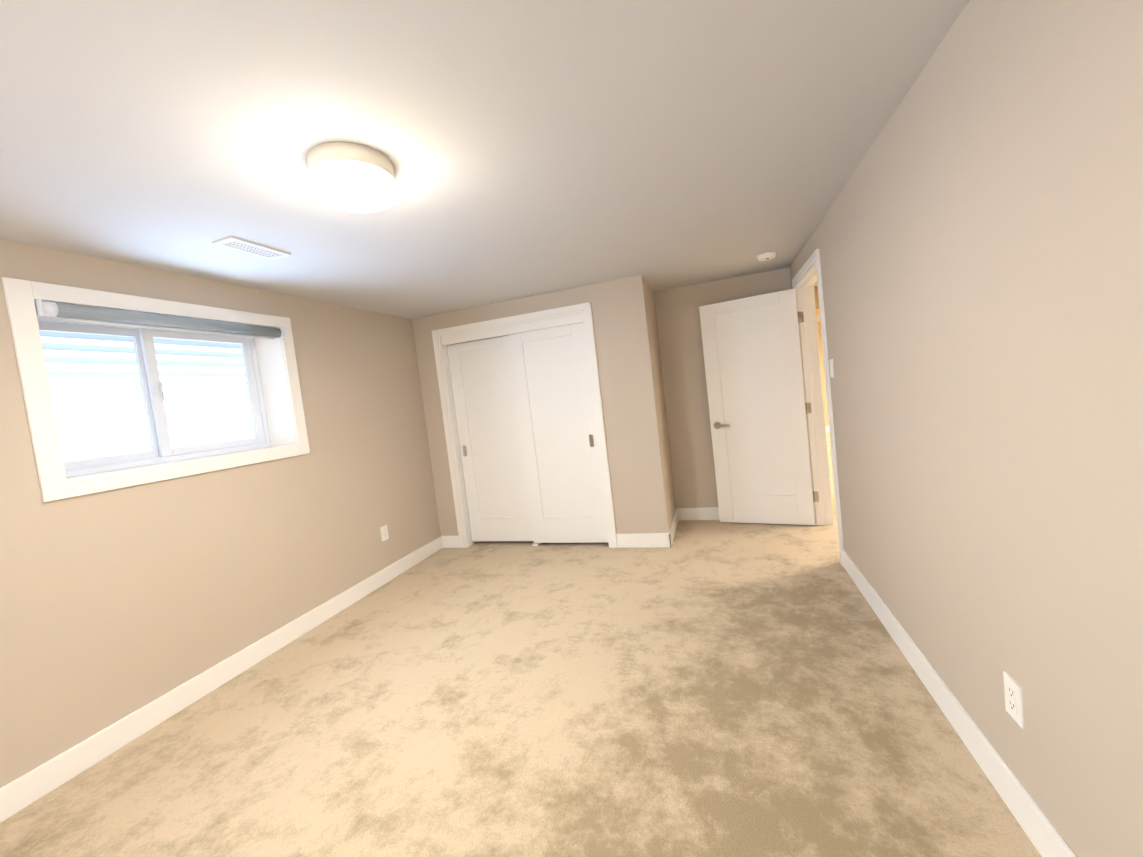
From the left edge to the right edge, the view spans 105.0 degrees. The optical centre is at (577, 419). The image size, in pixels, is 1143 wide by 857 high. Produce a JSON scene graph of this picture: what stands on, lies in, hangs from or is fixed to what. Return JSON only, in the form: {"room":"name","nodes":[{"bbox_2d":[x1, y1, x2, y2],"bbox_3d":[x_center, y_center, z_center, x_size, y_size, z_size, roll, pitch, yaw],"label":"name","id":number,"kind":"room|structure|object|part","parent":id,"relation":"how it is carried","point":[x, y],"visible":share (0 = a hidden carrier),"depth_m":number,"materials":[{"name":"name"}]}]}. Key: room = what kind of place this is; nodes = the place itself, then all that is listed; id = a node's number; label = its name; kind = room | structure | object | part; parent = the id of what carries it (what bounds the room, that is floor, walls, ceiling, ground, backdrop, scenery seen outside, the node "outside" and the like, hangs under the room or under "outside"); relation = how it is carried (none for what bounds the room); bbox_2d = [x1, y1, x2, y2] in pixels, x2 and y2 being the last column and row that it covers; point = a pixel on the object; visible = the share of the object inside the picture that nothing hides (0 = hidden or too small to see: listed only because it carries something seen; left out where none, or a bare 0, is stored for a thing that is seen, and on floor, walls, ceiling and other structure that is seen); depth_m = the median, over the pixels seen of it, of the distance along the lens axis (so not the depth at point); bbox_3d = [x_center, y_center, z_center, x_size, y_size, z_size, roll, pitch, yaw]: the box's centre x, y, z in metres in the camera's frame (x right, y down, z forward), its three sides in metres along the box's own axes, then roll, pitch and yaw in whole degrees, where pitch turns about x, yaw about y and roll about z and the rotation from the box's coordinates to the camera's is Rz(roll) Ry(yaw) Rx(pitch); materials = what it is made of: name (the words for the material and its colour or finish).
{"room":"empty bedroom","nodes":[
{"label":"empty bedroom","id":0,"kind":"room"},
{"bbox_2d":[0,238,456,787],"bbox_3d":[-2.215,0.343,2.500,0.300,2.280,5.680,-5,3,18],"label":"wall","id":1,"kind":"structure","parent":0,"point":[118,604],"depth_m":2.35,"materials":[{"name":"paint"}]},
{"bbox_2d":[2,277,309,501],"bbox_3d":[-2.118,-0.173,2.435,0.017,0.942,1.277,-5,3,18],"label":"window trim","id":2,"kind":"structure","parent":1,"relation":"in","point":[21,295],"depth_m":2.00,"materials":[{"name":"white paint"}]},
{"bbox_2d":[34,299,285,338],"bbox_3d":[-2.159,-0.525,2.415,0.085,0.070,1.116,-5,3,18],"label":"roller blind","id":3,"kind":"object","parent":2,"relation":"attached to","point":[71,312],"visible":0.94,"depth_m":2.23,"materials":[{"name":"fabric"}]},
{"bbox_2d":[48,301,296,479],"bbox_3d":[-2.237,-0.162,2.474,0.237,0.790,1.125,-5,3,18],"label":"window reveal","id":4,"kind":"object","parent":1,"relation":"attached to","point":[275,388],"visible":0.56,"depth_m":3.00,"materials":[{"name":"white paint"}]},
{"bbox_2d":[37,316,270,476],"bbox_3d":[-2.378,-0.148,2.519,0.069,0.782,1.117,-5,3,18],"label":"window","id":5,"kind":"structure","parent":4,"relation":"attached to","point":[71,472],"depth_m":2.47,"materials":[{"name":"white plastic"}]},
{"bbox_3d":[-2.480,-0.122,2.256,0.012,0.648,0.408,-5,3,18],"label":"sash fixed glass","id":6,"kind":"part","parent":5,"relation":"part of","materials":[{"name":"clear glass"}]},
{"bbox_3d":[-2.480,-0.122,2.256,0.024,0.720,0.490,-5,3,18],"label":"fixed window sash","id":7,"kind":"part","parent":5,"relation":"part of","materials":[{"name":"white plastic"}]},
{"bbox_2d":[152,386,158,394],"bbox_3d":[-2.361,-0.161,2.459,0.018,0.052,0.028,-5,3,18],"label":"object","id":8,"kind":"structure","parent":5,"relation":"attached to","point":[155,390],"depth_m":2.45,"materials":[{"name":"white plastic"}]},
{"bbox_3d":[-2.357,-0.157,2.486,0.008,0.100,0.014,-5,3,18],"label":"window pull","id":9,"kind":"part","parent":5,"relation":"part of","materials":[{"name":"white plastic"}]},
{"bbox_3d":[-2.296,-0.170,2.733,0.025,0.720,0.595,-5,3,18],"label":"sliding window sash","id":10,"kind":"part","parent":5,"relation":"part of","materials":[{"name":"white plastic"}]},
{"bbox_3d":[-2.296,-0.170,2.733,0.012,0.648,0.503,-5,3,18],"label":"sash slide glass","id":11,"kind":"part","parent":5,"relation":"part of","materials":[{"name":"clear glass"}]},
{"bbox_2d":[0,536,442,822],"bbox_3d":[-2.054,1.432,2.161,0.014,0.122,4.700,-5,3,18],"label":"baseboard","id":12,"kind":"structure","parent":1,"relation":"attached to","point":[29,788],"depth_m":2.21,"materials":[{"name":"white paint"}]},
{"bbox_2d":[380,525,388,541],"bbox_3d":[-1.614,0.954,3.676,0.007,0.118,0.074,-5,3,18],"label":"electrical outlet","id":13,"kind":"object","parent":1,"relation":"attached to","point":[384,532],"visible":1,"depth_m":3.67,"materials":[{"name":"white plastic"}]},
{"bbox_2d":[0,0,968,322],"bbox_3d":[2.720,-1.508,4.036,9.050,0.100,11.870,-5,3,18],"label":"ceiling","id":14,"kind":"structure","parent":0,"point":[528,148],"depth_m":1.45,"materials":[{"name":"grey paint"}]},
{"bbox_2d":[212,236,290,259],"bbox_3d":[-1.615,-0.851,2.191,0.128,0.011,0.300,-5,3,18],"label":"ceiling vent","id":15,"kind":"object","parent":14,"relation":"in","point":[242,245],"visible":1,"depth_m":2.17,"materials":[{"name":"white metal"}]},
{"bbox_2d":[306,142,396,212],"bbox_3d":[-0.803,-0.857,1.577,0.279,0.117,0.279,-5,3,18],"label":"drum ceiling light","id":16,"kind":"object","parent":14,"relation":"attached to","point":[350,177],"visible":1,"depth_m":1.49,"materials":[{"name":"beige glass"}]},
{"bbox_2d":[757,251,776,260],"bbox_3d":[1.472,-1.258,3.404,0.144,0.043,0.144,-5,3,18],"label":"smoke detector","id":17,"kind":"object","parent":14,"relation":"attached to","point":[766,256],"visible":1,"depth_m":3.36,"materials":[{"name":"white plastic"}]},
{"bbox_2d":[814,286,819,314],"bbox_3d":[4.880,-1.606,4.595,5.040,0.260,0.600,-5,3,18],"label":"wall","id":18,"kind":"structure","parent":14,"relation":"attached to","point":[816,300],"depth_m":4.98,"materials":[{"name":"beige paint"}]},
{"bbox_2d":[0,432,1040,856],"bbox_3d":[2.990,0.852,4.169,9.050,0.100,11.870,-5,3,18],"label":"floor","id":19,"kind":"structure","parent":0,"point":[708,688],"depth_m":1.82,"materials":[{"name":"carpet"}]},
{"bbox_2d":[412,275,669,535],"bbox_3d":[-0.395,0.047,4.048,2.255,2.280,0.120,-5,3,18],"label":"wall","id":20,"kind":"structure","parent":0,"point":[627,384],"depth_m":3.74,"materials":[{"name":"paint"}]},
{"bbox_2d":[447,335,533,540],"bbox_3d":[-0.810,0.216,4.227,0.725,1.954,0.035,-5,3,18],"label":"closet doors","id":21,"kind":"structure","parent":20,"relation":"in","point":[487,415],"depth_m":4.22,"materials":[{"name":"white paint"}]},
{"bbox_2d":[462,445,466,455],"bbox_3d":[-1.104,0.310,4.309,0.040,0.108,0.004,-5,3,18],"label":"closet door handle","id":22,"kind":"object","parent":21,"relation":"attached to","point":[464,451],"visible":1,"depth_m":4.31,"materials":[{"name":"grey metal"}]},
{"bbox_2d":[442,313,583,345],"bbox_3d":[-0.619,-0.814,3.995,1.424,0.080,0.014,-5,3,18],"label":"trim","id":23,"kind":"structure","parent":20,"relation":"attached to","point":[522,327],"depth_m":3.97,"materials":[{"name":"white paint"}]},
{"bbox_2d":[432,302,617,547],"bbox_3d":[-0.495,0.157,4.089,1.460,2.081,0.122,-5,3,18],"label":"door frame","id":24,"kind":"structure","parent":20,"relation":"attached to","point":[470,542],"depth_m":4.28,"materials":[{"name":"white paint"}]},
{"bbox_2d":[509,322,607,542],"bbox_3d":[-0.167,0.159,3.977,0.725,1.954,0.035,-5,3,18],"label":"closet doors","id":25,"kind":"structure","parent":20,"relation":"in","point":[556,417],"depth_m":3.97,"materials":[{"name":"white paint"}]},
{"bbox_2d":[589,435,593,446],"bbox_3d":[0.126,0.189,3.869,0.040,0.108,0.004,-5,3,18],"label":"closet door handle","id":26,"kind":"object","parent":25,"relation":"attached to","point":[591,440],"visible":1,"depth_m":3.87,"materials":[{"name":"grey metal"}]},
{"bbox_2d":[441,507,719,547],"bbox_3d":[0.394,1.036,4.210,3.470,0.122,0.754,-5,3,18],"label":"baseboard","id":27,"kind":"structure","parent":20,"relation":"attached to","point":[650,540],"depth_m":3.86,"materials":[{"name":"white paint"}]},
{"bbox_2d":[457,267,791,507],"bbox_3d":[0.458,-0.079,4.547,3.590,2.280,0.120,-5,3,18],"label":"wall","id":28,"kind":"structure","parent":0,"point":[685,386],"depth_m":4.27,"materials":[{"name":"paint"}]},
{"bbox_2d":[644,279,675,526],"bbox_3d":[0.727,-0.083,4.073,0.120,2.280,0.620,-5,3,18],"label":"wall","id":29,"kind":"structure","parent":0,"point":[658,379],"depth_m":4.02,"materials":[{"name":"paint"}]},
{"bbox_2d":[817,322,828,425],"bbox_3d":[6.266,-0.968,8.501,5.160,2.280,0.740,-5,3,18],"label":"wall","id":30,"kind":"structure","parent":0,"point":[822,373],"depth_m":9.13,"materials":[{"name":"beige paint"}]},
{"bbox_2d":[790,0,1142,856],"bbox_3d":[1.291,0.002,1.431,0.120,2.280,5.560,-5,3,18],"label":"wall","id":31,"kind":"structure","parent":0,"point":[976,238],"depth_m":1.12,"materials":[{"name":"paint"}]},
{"bbox_2d":[699,288,818,524],"bbox_3d":[1.624,-0.067,3.937,0.843,2.036,0.046,-5,4,28],"label":"hinged door","id":32,"kind":"structure","parent":31,"relation":"in","point":[753,372],"depth_m":3.92,"materials":[{"name":"white paint"}]},
{"bbox_2d":[714,422,729,428],"bbox_3d":[1.331,0.056,4.045,0.147,0.064,0.058,-5,4,28],"label":"door lever","id":33,"kind":"object","parent":32,"relation":"attached to","point":[717,425],"visible":1,"depth_m":4.04,"materials":[{"name":"grey metal"}]},
{"bbox_3d":[1.963,-0.096,3.759,0.013,1.650,0.042,-5,4,28],"label":"hinged door hinges","id":34,"kind":"part","parent":32,"relation":"part of","materials":[{"name":"silver metal"}]},
{"bbox_3d":[1.989,-0.099,3.764,0.034,1.640,0.001,-5,3,18],"label":"hinged door hinge leaf","id":35,"kind":"part","parent":32,"relation":"part of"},
{"bbox_2d":[792,248,843,565],"bbox_3d":[1.905,-0.106,3.367,0.158,2.138,0.968,-5,3,18],"label":"door frame","id":36,"kind":"structure","parent":31,"relation":"attached to","point":[808,335],"depth_m":3.72,"materials":[{"name":"white paint"}]},
{"bbox_2d":[829,359,833,377],"bbox_3d":[1.644,-0.329,2.836,0.010,0.118,0.074,-5,3,18],"label":"light switch","id":37,"kind":"object","parent":31,"relation":"attached to","point":[831,368],"visible":0.98,"depth_m":2.82,"materials":[{"name":"white plastic"}]},
{"bbox_2d":[842,549,1075,856],"bbox_3d":[1.166,1.133,0.927,0.014,0.122,4.329,-5,3,18],"label":"baseboard","id":38,"kind":"structure","parent":31,"relation":"attached to","point":[1042,833],"depth_m":1.47,"materials":[{"name":"white paint"}]},
{"bbox_2d":[1003,671,1024,728],"bbox_3d":[1.241,0.798,1.248,0.007,0.118,0.074,-5,3,18],"label":"electrical outlet","id":39,"kind":"object","parent":31,"relation":"attached to","point":[1013,699],"visible":1,"depth_m":1.24,"materials":[{"name":"white plastic"}]},
{"label":"outside","id":40,"kind":"structure","parent":0,"visible":0},
{"bbox_2d":[40,331,254,475],"bbox_3d":[-4.346,-0.936,5.187,0.050,9.000,24.000,-5,3,18],"label":"window glass","id":41,"kind":"object","parent":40,"point":[190,415],"depth_m":4.43,"materials":[{"name":"clear glass"}]}
]}

